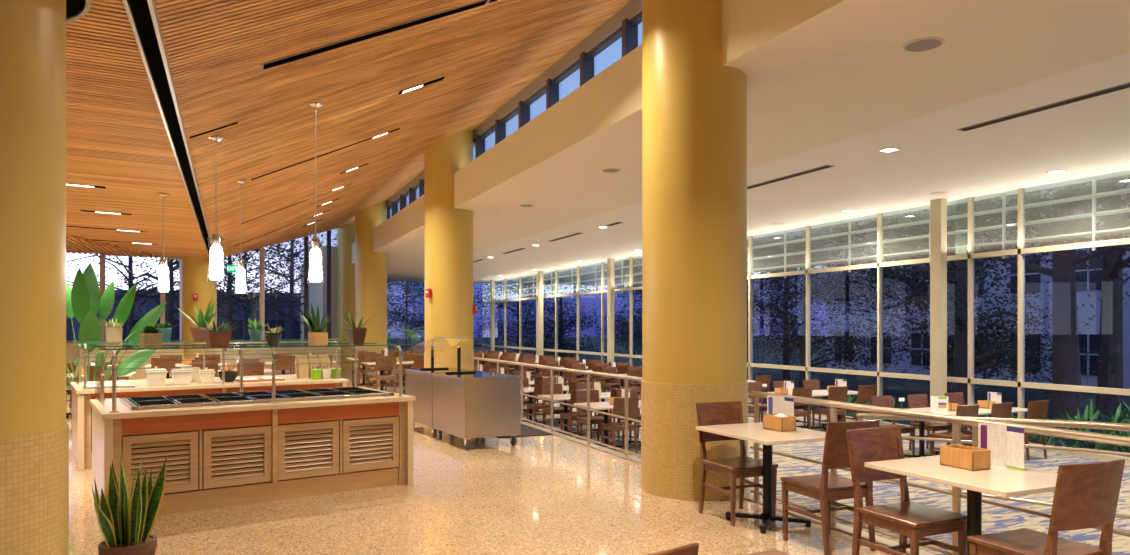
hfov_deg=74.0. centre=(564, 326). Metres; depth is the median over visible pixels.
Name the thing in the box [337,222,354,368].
round column
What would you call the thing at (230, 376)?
bowl
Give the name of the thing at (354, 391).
basin
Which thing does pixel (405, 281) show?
window
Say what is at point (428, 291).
fire alarm
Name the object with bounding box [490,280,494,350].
steel post
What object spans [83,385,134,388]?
tray
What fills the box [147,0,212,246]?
trim
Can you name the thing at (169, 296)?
tree
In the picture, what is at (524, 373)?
dining chair
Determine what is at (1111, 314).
tree
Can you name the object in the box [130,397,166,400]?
basin
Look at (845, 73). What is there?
ceiling
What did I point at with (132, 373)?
dining table
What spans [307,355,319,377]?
stack
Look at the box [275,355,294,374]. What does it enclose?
dining chair
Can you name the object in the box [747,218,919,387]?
tree
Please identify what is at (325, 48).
ceiling vent
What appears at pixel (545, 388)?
dining chair
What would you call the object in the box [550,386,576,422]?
dining table
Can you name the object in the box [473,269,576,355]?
tree
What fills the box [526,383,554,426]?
dining chair
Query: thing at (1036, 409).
dining chair
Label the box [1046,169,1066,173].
recessed light
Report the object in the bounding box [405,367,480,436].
cart
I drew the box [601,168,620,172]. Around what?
ceiling speaker
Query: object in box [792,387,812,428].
dining chair
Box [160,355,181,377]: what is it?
dining chair
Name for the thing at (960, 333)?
tree
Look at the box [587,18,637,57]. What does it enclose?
window
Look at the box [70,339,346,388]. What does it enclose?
sneeze guard
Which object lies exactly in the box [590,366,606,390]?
dining chair
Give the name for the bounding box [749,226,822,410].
window
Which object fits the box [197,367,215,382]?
crock
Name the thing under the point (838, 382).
menu stand
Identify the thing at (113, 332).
potted plant
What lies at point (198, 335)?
potted plant
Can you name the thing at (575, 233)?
ceiling vent
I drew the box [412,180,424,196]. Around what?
window
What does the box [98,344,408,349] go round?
glass shelf
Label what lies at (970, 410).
dining chair
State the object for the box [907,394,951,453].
dining chair
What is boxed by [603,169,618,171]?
grille
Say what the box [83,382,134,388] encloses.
serving tray
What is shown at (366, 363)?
dining table
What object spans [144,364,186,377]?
dining table
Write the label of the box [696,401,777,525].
dining chair
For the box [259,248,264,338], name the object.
window mullion
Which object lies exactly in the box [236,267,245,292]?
diffuser
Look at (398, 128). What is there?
strip light
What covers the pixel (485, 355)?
dining chair
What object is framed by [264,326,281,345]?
potted plant
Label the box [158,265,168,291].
diffuser
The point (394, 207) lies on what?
window
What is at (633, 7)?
trim
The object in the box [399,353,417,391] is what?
dining chair
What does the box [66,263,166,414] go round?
plant
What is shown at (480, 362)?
dining chair
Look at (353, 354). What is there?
dining chair
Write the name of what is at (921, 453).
dining table
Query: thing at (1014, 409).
dining table
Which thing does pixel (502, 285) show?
window
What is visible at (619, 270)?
tree
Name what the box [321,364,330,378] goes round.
bucket
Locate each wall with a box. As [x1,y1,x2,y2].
[66,343,211,387]
[215,338,340,374]
[301,246,336,338]
[352,0,851,262]
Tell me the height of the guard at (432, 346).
0.496 m
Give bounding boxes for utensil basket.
[218,366,237,381]
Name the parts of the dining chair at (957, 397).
backrest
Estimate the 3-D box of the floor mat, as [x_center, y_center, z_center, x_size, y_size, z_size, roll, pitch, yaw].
[-1.012,1.564,11.777,0.820,0.012,2.250,0,0,-24]
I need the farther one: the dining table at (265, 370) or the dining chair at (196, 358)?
the dining chair at (196, 358)
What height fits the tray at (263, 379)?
0.018 m
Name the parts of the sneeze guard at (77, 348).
glass, post, post, post, post, post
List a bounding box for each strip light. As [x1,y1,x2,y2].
[66,183,105,188]
[66,226,146,231]
[80,210,131,214]
[86,239,157,244]
[233,210,328,246]
[241,183,351,223]
[251,128,399,180]
[340,163,367,173]
[398,76,444,94]
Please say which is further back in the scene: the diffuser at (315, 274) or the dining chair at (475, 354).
the dining chair at (475, 354)
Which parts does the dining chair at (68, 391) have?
backrest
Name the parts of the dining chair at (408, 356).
backrest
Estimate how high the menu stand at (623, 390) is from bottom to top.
0.250 m
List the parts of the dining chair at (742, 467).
leg, backrest, leg, seat, leg, leg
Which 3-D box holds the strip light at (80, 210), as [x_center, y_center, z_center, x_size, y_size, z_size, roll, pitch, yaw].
[-7.368,-1.863,12.046,0.700,0.078,0.120,0,0,-24]
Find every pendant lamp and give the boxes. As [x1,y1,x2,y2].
[157,193,170,291]
[207,136,225,281]
[234,180,246,292]
[307,102,323,281]
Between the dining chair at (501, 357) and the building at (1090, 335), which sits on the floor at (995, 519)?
the dining chair at (501, 357)
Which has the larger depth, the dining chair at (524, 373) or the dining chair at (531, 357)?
the dining chair at (531, 357)
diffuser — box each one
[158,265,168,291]
[209,245,222,279]
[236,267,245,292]
[309,248,321,281]
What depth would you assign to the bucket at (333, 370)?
10.01 m
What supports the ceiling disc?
attached to the ceiling at (845, 73)
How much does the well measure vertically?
0.026 m
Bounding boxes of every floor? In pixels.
[66,369,990,554]
[512,371,1129,554]
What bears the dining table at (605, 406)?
on the floor at (995, 519)
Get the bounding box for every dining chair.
[66,362,73,415]
[87,365,118,381]
[104,362,128,379]
[151,358,175,378]
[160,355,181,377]
[189,363,217,376]
[192,359,216,362]
[195,357,217,362]
[199,354,219,376]
[237,362,263,375]
[239,359,259,362]
[272,353,291,374]
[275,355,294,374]
[311,353,325,354]
[352,350,370,383]
[357,352,376,387]
[365,353,386,390]
[373,356,395,392]
[381,350,398,382]
[389,352,409,386]
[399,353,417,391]
[413,355,423,368]
[474,353,481,364]
[474,365,484,371]
[475,351,483,363]
[484,354,494,366]
[488,355,501,367]
[489,369,504,373]
[495,356,509,372]
[504,356,519,374]
[506,354,515,373]
[513,358,529,371]
[514,372,537,402]
[522,356,533,378]
[523,359,538,379]
[523,378,533,417]
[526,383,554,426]
[532,376,550,403]
[535,360,551,375]
[541,384,569,427]
[542,377,560,403]
[543,358,556,373]
[546,361,563,385]
[554,360,570,384]
[560,381,586,422]
[560,389,593,439]
[563,363,576,385]
[567,360,581,385]
[572,364,591,381]
[575,382,600,427]
[575,390,609,442]
[576,359,593,378]
[582,362,600,379]
[589,360,606,386]
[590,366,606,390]
[595,363,614,391]
[600,388,631,436]
[600,397,638,453]
[602,367,624,391]
[606,362,621,390]
[610,365,630,390]
[616,389,640,439]
[617,363,629,388]
[620,370,641,397]
[628,366,641,390]
[646,542,698,554]
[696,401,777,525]
[748,375,770,404]
[748,382,766,421]
[773,381,805,425]
[780,419,879,554]
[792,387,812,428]
[803,380,829,425]
[812,386,847,429]
[841,385,876,421]
[846,426,966,554]
[870,396,915,454]
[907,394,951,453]
[928,405,979,455]
[944,392,971,446]
[962,402,1012,445]
[967,459,1124,554]
[1024,400,1048,460]
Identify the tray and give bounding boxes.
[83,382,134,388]
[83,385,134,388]
[234,378,261,381]
[257,376,284,380]
[257,378,284,380]
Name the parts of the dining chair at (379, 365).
leg, seat, backrest, leg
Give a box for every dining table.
[66,373,73,418]
[82,372,136,377]
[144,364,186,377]
[231,369,271,372]
[264,361,295,374]
[346,358,371,385]
[363,362,402,392]
[402,361,413,391]
[523,381,542,412]
[523,387,541,422]
[538,394,579,433]
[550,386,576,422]
[574,402,639,448]
[592,392,617,432]
[628,400,640,445]
[696,422,825,533]
[796,391,827,429]
[812,390,857,426]
[864,455,1057,554]
[904,408,955,456]
[919,407,990,454]
[959,404,1027,417]
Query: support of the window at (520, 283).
on the floor at (995, 519)
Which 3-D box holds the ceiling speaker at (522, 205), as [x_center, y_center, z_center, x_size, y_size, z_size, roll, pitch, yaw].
[-0.757,-2.392,14.752,0.300,0.022,0.300,0,0,-24]
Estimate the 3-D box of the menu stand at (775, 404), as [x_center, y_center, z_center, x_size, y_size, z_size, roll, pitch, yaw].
[1.809,0.705,6.253,0.086,0.250,0.256,0,0,-30]
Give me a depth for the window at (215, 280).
20.27 m
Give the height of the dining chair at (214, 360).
0.925 m
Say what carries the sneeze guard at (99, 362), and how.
on the serving counter at (219, 456)
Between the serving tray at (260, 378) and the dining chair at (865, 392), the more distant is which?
the dining chair at (865, 392)
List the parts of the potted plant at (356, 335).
pot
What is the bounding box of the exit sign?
[227,243,237,271]
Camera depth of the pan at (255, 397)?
7.09 m
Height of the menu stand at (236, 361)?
0.250 m
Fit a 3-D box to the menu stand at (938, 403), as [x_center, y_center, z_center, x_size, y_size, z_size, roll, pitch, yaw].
[5.834,1.205,11.681,0.250,0.250,0.014,0,0,12]
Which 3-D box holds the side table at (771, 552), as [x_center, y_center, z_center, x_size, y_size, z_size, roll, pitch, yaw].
[0.681,1.200,2.370,0.560,0.740,0.700,0,0,-24]
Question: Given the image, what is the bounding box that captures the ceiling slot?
[190,122,237,138]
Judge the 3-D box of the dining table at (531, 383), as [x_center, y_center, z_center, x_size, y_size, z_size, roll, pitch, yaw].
[-0.776,1.700,18.146,0.798,0.740,0.920,0,0,-24]
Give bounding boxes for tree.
[66,253,224,336]
[71,234,334,339]
[77,255,256,339]
[135,229,336,339]
[174,230,409,338]
[387,280,424,351]
[387,281,497,348]
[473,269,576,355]
[484,265,623,362]
[575,258,641,363]
[586,258,641,354]
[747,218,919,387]
[747,223,894,379]
[747,233,800,362]
[793,192,1088,399]
[801,191,1051,385]
[820,188,1125,404]
[883,175,1129,430]
[947,177,1129,414]
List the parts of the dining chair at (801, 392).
seat, backrest, leg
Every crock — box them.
[144,367,167,385]
[170,366,192,384]
[186,365,199,381]
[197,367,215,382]
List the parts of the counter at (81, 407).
panel, fascia panel, fascia panel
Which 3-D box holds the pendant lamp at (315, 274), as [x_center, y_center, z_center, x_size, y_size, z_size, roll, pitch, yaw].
[-2.657,-1.416,7.989,0.170,1.912,0.170,0,0,-24]
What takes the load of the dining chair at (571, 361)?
on the floor at (995, 519)
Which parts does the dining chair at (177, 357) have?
backrest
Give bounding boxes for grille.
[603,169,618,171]
[905,39,941,51]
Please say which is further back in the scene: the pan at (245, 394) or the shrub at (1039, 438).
the shrub at (1039, 438)
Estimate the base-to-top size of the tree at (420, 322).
6.896 m
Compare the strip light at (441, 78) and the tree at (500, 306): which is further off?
the tree at (500, 306)
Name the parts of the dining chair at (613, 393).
leg, backrest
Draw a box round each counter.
[70,374,347,470]
[90,387,414,515]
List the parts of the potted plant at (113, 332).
pot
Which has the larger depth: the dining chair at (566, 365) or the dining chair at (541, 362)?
the dining chair at (541, 362)
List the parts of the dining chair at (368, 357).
backrest, seat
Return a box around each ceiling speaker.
[519,204,533,206]
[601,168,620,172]
[902,37,944,52]
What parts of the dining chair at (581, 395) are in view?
leg, backrest, seat, leg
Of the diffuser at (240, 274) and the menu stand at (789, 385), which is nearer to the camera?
the diffuser at (240, 274)
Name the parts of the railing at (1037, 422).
post, rail, rail, rail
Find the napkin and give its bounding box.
[774,413,787,416]
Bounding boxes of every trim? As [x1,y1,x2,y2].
[70,372,840,554]
[122,0,209,259]
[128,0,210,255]
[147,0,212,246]
[387,0,641,206]
[398,381,935,554]
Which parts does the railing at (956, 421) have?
post, post, rail, rail, rail, post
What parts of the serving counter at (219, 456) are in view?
panel, louver door, fascia panel, louver door, kick panel, louver door, fascia panel, louver door, panel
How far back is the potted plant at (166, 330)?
8.84 m
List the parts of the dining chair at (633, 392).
backrest, leg, leg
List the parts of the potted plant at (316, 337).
pot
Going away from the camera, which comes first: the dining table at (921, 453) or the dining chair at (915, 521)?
the dining chair at (915, 521)
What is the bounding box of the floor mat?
[497,424,551,437]
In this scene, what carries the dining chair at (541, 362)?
on the floor at (995, 519)
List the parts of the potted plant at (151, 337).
pot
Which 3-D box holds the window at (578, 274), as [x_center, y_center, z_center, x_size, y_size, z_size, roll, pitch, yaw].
[0.290,-0.170,30.517,0.570,4.480,2.173,0,0,-24]
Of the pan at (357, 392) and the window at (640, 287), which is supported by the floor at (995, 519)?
the window at (640, 287)
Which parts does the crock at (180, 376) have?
lid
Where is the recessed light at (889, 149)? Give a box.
[878,147,900,152]
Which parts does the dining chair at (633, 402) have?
leg, leg, seat, leg, backrest, leg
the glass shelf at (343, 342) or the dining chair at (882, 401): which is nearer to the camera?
the glass shelf at (343, 342)
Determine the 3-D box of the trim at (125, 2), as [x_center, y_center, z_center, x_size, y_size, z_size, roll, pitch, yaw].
[-3.612,-1.811,6.821,0.022,0.078,29.200,0,0,-24]
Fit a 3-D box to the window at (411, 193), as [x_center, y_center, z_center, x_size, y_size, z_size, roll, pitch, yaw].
[-4.532,-3.440,21.627,0.180,0.920,1.310,0,0,-24]
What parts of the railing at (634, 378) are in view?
post, post, rail, rail, rail, post, post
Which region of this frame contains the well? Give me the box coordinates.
[119,387,393,409]
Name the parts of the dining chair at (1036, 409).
leg, backrest, leg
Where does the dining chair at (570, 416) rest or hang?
on the floor at (995, 519)
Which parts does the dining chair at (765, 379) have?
backrest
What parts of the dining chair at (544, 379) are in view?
backrest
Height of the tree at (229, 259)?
11.416 m
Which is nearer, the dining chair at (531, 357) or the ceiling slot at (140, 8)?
the ceiling slot at (140, 8)
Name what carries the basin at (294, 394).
in the pan at (294, 395)
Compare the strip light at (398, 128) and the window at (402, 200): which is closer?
the strip light at (398, 128)
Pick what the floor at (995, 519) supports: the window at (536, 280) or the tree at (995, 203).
the window at (536, 280)
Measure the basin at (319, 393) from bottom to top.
0.016 m
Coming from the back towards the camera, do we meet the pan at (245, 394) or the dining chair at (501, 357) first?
the dining chair at (501, 357)
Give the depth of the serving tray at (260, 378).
9.67 m
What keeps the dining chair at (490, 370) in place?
on the floor at (995, 519)
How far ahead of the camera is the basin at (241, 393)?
7.52 m
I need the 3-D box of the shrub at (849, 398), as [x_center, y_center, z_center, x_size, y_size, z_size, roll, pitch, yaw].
[6.922,1.878,17.103,1.370,0.944,1.566,0,0,26]
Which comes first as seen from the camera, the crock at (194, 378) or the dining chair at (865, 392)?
the crock at (194, 378)
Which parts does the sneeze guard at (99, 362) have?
glass, post, post, post, post, post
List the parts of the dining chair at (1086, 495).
leg, seat, leg, backrest, leg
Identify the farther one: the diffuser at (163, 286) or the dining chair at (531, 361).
the dining chair at (531, 361)
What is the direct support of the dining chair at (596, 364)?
on the floor at (995, 519)
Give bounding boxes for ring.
[66,0,90,22]
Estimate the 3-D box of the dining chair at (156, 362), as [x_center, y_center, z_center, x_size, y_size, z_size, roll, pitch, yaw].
[-8.539,1.107,15.991,0.456,0.925,0.541,0,0,-23]
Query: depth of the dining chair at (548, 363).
25.25 m
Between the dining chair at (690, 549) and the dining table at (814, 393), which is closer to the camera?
the dining chair at (690, 549)
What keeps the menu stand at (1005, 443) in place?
on the dining table at (1004, 482)
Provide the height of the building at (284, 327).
4.500 m
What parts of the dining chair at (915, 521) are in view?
leg, backrest, leg, seat, leg, leg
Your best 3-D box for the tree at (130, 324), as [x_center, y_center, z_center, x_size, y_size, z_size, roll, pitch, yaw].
[-18.423,-2.207,31.490,8.552,9.161,9.662,0,0,2]
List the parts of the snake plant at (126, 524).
pot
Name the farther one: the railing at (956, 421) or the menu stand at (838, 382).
the menu stand at (838, 382)
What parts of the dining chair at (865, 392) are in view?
backrest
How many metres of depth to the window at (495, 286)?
40.06 m
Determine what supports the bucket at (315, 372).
on the counter at (81, 407)
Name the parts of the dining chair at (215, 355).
backrest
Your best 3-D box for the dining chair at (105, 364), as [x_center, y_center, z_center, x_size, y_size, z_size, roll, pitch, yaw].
[-8.266,1.107,13.728,0.456,0.925,0.541,0,0,-25]
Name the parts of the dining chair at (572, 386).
backrest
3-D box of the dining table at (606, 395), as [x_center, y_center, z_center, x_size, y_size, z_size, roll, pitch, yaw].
[0.745,1.700,14.719,0.798,0.740,0.920,0,0,-24]
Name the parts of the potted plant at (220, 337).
pot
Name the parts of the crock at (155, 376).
lid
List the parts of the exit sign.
panel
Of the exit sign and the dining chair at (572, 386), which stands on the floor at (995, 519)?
the dining chair at (572, 386)
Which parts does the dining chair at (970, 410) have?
leg, seat, backrest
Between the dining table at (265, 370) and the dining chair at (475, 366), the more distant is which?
the dining chair at (475, 366)
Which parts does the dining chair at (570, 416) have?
leg, leg, seat, backrest, leg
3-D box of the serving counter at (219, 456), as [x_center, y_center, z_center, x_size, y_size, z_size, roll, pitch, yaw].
[-3.005,1.130,7.301,2.660,0.880,1.500,0,0,-36]
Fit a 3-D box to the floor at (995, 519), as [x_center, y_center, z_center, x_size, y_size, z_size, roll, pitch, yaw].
[1.198,2.120,18.147,8.150,0.100,46.200,0,0,-24]
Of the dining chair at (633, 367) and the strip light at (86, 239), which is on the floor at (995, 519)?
the dining chair at (633, 367)
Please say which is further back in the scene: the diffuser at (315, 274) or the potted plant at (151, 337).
the diffuser at (315, 274)
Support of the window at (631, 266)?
on the floor at (995, 519)
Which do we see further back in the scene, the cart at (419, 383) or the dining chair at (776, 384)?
the dining chair at (776, 384)
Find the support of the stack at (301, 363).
on the counter at (81, 407)
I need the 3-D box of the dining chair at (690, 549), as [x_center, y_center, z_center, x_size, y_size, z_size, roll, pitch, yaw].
[0.079,1.107,2.332,0.456,0.925,0.541,0,0,-31]
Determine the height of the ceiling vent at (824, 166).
0.022 m
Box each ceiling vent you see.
[259,0,489,69]
[502,248,525,253]
[549,233,582,240]
[605,222,623,225]
[747,165,833,188]
[957,82,1129,130]
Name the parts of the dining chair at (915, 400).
leg, backrest, leg, seat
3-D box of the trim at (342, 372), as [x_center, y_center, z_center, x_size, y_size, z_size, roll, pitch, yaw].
[-9.267,1.570,9.015,18.170,0.001,38.000,0,0,-24]
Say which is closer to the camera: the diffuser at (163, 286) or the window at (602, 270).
the diffuser at (163, 286)
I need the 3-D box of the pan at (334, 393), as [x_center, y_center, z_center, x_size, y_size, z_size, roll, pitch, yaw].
[-2.304,0.672,7.470,0.292,0.022,0.440,0,0,-36]
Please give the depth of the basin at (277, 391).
7.74 m
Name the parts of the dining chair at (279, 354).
backrest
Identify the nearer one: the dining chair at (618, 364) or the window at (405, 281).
the dining chair at (618, 364)
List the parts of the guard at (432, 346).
post, post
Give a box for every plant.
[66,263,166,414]
[92,452,166,554]
[104,318,122,341]
[139,326,162,347]
[156,322,171,341]
[179,298,217,341]
[199,319,236,346]
[248,318,266,340]
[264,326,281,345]
[296,304,331,345]
[341,313,370,344]
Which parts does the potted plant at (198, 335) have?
pot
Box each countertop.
[70,374,347,393]
[90,387,414,419]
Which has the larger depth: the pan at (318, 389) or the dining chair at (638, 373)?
the dining chair at (638, 373)
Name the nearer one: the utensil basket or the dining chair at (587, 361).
the utensil basket
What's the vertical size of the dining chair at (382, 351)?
0.925 m
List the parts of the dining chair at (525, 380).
backrest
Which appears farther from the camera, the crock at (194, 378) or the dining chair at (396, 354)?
the dining chair at (396, 354)
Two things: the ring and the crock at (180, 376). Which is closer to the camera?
the ring
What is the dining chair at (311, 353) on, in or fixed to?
on the floor at (560, 510)
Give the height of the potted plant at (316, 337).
0.404 m
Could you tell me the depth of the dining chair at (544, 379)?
17.12 m
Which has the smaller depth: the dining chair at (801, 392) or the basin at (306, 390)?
the basin at (306, 390)
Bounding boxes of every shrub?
[846,394,898,421]
[985,413,1064,446]
[1054,399,1129,456]
[1090,403,1129,456]
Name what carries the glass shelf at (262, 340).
attached to the counter at (81, 407)
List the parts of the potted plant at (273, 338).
pot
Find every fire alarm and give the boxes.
[193,294,197,300]
[426,289,431,297]
[473,306,476,313]
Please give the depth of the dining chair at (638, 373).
20.04 m
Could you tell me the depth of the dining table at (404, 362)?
17.54 m
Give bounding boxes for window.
[100,253,158,340]
[160,257,181,323]
[215,280,216,329]
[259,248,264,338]
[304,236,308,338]
[327,231,330,338]
[387,201,397,216]
[394,195,405,210]
[402,188,415,203]
[405,281,424,351]
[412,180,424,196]
[473,135,484,158]
[480,119,505,144]
[482,286,498,346]
[495,279,509,351]
[500,101,529,128]
[504,276,529,368]
[519,273,545,371]
[524,79,558,109]
[536,270,564,374]
[552,52,593,85]
[555,266,587,359]
[577,262,606,377]
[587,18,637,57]
[602,257,641,382]
[630,11,641,25]
[630,264,641,357]
[747,236,764,404]
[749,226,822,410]
[806,213,894,421]
[878,197,986,432]
[969,188,1039,438]
[1019,179,1129,463]
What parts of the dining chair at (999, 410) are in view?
backrest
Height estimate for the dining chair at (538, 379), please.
0.925 m
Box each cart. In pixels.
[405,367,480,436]
[432,371,521,449]
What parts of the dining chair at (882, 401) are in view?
backrest, seat, leg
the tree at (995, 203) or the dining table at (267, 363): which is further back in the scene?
the tree at (995, 203)
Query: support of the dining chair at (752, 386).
on the floor at (995, 519)
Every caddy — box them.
[183,359,191,364]
[225,364,230,370]
[609,397,620,404]
[763,414,795,431]
[775,388,787,394]
[940,444,990,470]
[948,403,957,410]
[977,400,995,408]
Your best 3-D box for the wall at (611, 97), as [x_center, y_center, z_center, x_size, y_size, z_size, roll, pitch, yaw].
[-0.758,-2.729,11.808,0.050,0.702,36.200,0,0,-24]
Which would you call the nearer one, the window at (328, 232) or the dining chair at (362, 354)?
the dining chair at (362, 354)
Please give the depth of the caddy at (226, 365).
14.13 m
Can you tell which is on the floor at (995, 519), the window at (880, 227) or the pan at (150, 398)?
the window at (880, 227)
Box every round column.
[0,0,68,554]
[180,257,214,359]
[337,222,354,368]
[355,200,386,376]
[424,129,473,369]
[641,0,747,500]
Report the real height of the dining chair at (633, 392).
0.925 m
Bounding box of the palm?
[387,322,424,379]
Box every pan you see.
[128,396,169,401]
[133,400,176,405]
[165,394,206,400]
[173,398,216,403]
[201,393,241,398]
[210,396,253,401]
[235,391,271,396]
[246,394,288,399]
[268,390,308,394]
[280,393,321,397]
[299,388,337,392]
[313,391,355,395]
[328,387,368,390]
[343,390,385,394]
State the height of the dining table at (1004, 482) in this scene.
0.740 m
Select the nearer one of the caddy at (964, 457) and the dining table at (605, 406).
the caddy at (964, 457)
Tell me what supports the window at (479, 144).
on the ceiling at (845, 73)
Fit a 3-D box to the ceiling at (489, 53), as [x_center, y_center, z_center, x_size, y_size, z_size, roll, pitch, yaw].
[-2.765,-2.993,11.401,5.050,2.346,36.084,0,0,-24]
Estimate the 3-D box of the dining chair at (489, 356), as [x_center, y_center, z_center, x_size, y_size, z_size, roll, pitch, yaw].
[-2.879,1.607,30.860,0.456,0.925,0.542,0,0,-25]
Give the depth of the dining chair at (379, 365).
16.86 m
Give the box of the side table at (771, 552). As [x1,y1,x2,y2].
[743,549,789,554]
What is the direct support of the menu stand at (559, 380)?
on the dining table at (565, 388)
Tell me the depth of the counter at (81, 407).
8.79 m
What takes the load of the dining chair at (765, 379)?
on the floor at (995, 519)
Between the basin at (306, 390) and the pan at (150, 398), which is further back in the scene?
the basin at (306, 390)
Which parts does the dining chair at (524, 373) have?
backrest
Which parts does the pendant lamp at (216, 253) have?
cord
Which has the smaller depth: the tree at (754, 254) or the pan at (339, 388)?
the pan at (339, 388)
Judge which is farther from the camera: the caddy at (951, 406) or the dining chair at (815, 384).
the dining chair at (815, 384)
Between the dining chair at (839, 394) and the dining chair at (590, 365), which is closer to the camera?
the dining chair at (839, 394)
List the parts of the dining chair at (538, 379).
backrest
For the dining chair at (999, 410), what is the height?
0.925 m
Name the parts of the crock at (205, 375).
lid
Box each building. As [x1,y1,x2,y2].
[66,290,300,340]
[827,178,1129,388]
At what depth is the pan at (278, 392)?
7.69 m
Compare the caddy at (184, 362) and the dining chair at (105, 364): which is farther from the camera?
the caddy at (184, 362)
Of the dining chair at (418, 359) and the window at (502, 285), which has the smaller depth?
the dining chair at (418, 359)
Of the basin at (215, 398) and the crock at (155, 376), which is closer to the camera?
the basin at (215, 398)
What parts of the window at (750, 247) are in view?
frame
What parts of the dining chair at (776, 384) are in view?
backrest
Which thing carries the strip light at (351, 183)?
attached to the ceiling at (489, 53)
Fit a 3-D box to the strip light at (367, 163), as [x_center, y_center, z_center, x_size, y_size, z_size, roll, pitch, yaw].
[-3.939,-2.983,14.007,0.520,0.292,0.110,0,0,-24]
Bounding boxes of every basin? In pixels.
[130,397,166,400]
[214,397,250,400]
[240,392,270,395]
[249,395,284,398]
[271,390,304,393]
[286,393,317,396]
[305,389,333,391]
[318,392,347,395]
[347,390,380,393]
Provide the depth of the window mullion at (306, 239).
25.29 m
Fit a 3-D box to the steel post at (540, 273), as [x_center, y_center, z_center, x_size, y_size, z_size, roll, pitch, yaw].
[-1.039,-0.165,32.144,0.160,4.470,0.240,0,0,-24]
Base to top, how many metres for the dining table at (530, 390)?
0.740 m
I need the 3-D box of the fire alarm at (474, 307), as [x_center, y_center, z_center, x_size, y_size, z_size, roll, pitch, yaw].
[-1.857,-0.350,15.540,0.075,0.180,0.120,0,0,-3]
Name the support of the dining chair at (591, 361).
on the floor at (995, 519)
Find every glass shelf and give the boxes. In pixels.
[70,339,290,341]
[74,340,307,343]
[90,342,369,346]
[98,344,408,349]
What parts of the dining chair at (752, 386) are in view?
backrest, seat, leg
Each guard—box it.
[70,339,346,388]
[90,342,412,412]
[420,337,475,373]
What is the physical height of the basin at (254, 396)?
0.016 m
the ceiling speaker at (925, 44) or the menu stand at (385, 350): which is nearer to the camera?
the ceiling speaker at (925, 44)
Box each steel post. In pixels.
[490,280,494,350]
[538,271,542,372]
[607,258,613,365]
[930,198,946,432]
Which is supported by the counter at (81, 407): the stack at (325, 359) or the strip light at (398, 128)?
the stack at (325, 359)
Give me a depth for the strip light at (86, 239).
16.33 m
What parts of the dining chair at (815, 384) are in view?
backrest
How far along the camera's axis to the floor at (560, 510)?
6.18 m
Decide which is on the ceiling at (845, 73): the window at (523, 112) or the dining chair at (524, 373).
the window at (523, 112)
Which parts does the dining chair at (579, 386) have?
backrest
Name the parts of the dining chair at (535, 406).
leg, seat, backrest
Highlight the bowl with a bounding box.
[218,371,237,381]
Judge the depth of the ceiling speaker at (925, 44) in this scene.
6.33 m
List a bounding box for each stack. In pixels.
[296,355,307,378]
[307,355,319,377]
[318,354,330,376]
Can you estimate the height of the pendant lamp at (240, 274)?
1.594 m
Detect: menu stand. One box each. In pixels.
[235,357,238,370]
[384,348,387,355]
[556,376,563,387]
[594,382,602,395]
[622,389,629,397]
[767,396,793,415]
[784,381,793,393]
[835,379,846,386]
[931,396,947,412]
[978,423,1023,470]
[988,392,1001,402]
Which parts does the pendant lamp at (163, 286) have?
cord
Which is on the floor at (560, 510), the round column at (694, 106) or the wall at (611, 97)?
the round column at (694, 106)
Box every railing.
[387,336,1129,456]
[465,356,641,456]
[749,391,1129,554]
[856,413,1129,518]
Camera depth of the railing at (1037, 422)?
5.62 m
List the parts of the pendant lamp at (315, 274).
cord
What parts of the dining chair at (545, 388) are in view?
leg, backrest, seat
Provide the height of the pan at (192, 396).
0.022 m
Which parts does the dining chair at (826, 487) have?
leg, seat, leg, leg, backrest, leg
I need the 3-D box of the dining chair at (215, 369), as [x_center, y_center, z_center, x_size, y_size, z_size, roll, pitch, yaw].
[-6.550,1.107,13.599,0.456,0.925,0.541,0,0,-25]
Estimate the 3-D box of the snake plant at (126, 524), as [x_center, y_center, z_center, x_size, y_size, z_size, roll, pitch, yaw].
[-2.548,1.143,4.392,0.358,0.854,0.326,0,0,-35]
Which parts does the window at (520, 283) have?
frame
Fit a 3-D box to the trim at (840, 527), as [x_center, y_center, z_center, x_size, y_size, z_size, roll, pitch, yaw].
[-0.904,1.814,12.728,0.130,0.512,38.000,0,0,-24]
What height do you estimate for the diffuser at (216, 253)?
0.370 m
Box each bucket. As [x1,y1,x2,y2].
[310,366,321,379]
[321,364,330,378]
[330,364,340,378]
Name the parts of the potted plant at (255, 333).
pot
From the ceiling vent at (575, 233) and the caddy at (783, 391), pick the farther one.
the ceiling vent at (575, 233)
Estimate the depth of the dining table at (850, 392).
15.46 m
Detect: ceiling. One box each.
[66,0,208,258]
[154,0,631,256]
[354,0,1129,282]
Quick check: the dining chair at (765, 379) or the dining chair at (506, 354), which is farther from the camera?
the dining chair at (506, 354)
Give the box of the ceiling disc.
[930,192,948,194]
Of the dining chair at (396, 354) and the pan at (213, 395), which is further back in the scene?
the dining chair at (396, 354)
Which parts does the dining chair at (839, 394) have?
leg, seat, leg, backrest, leg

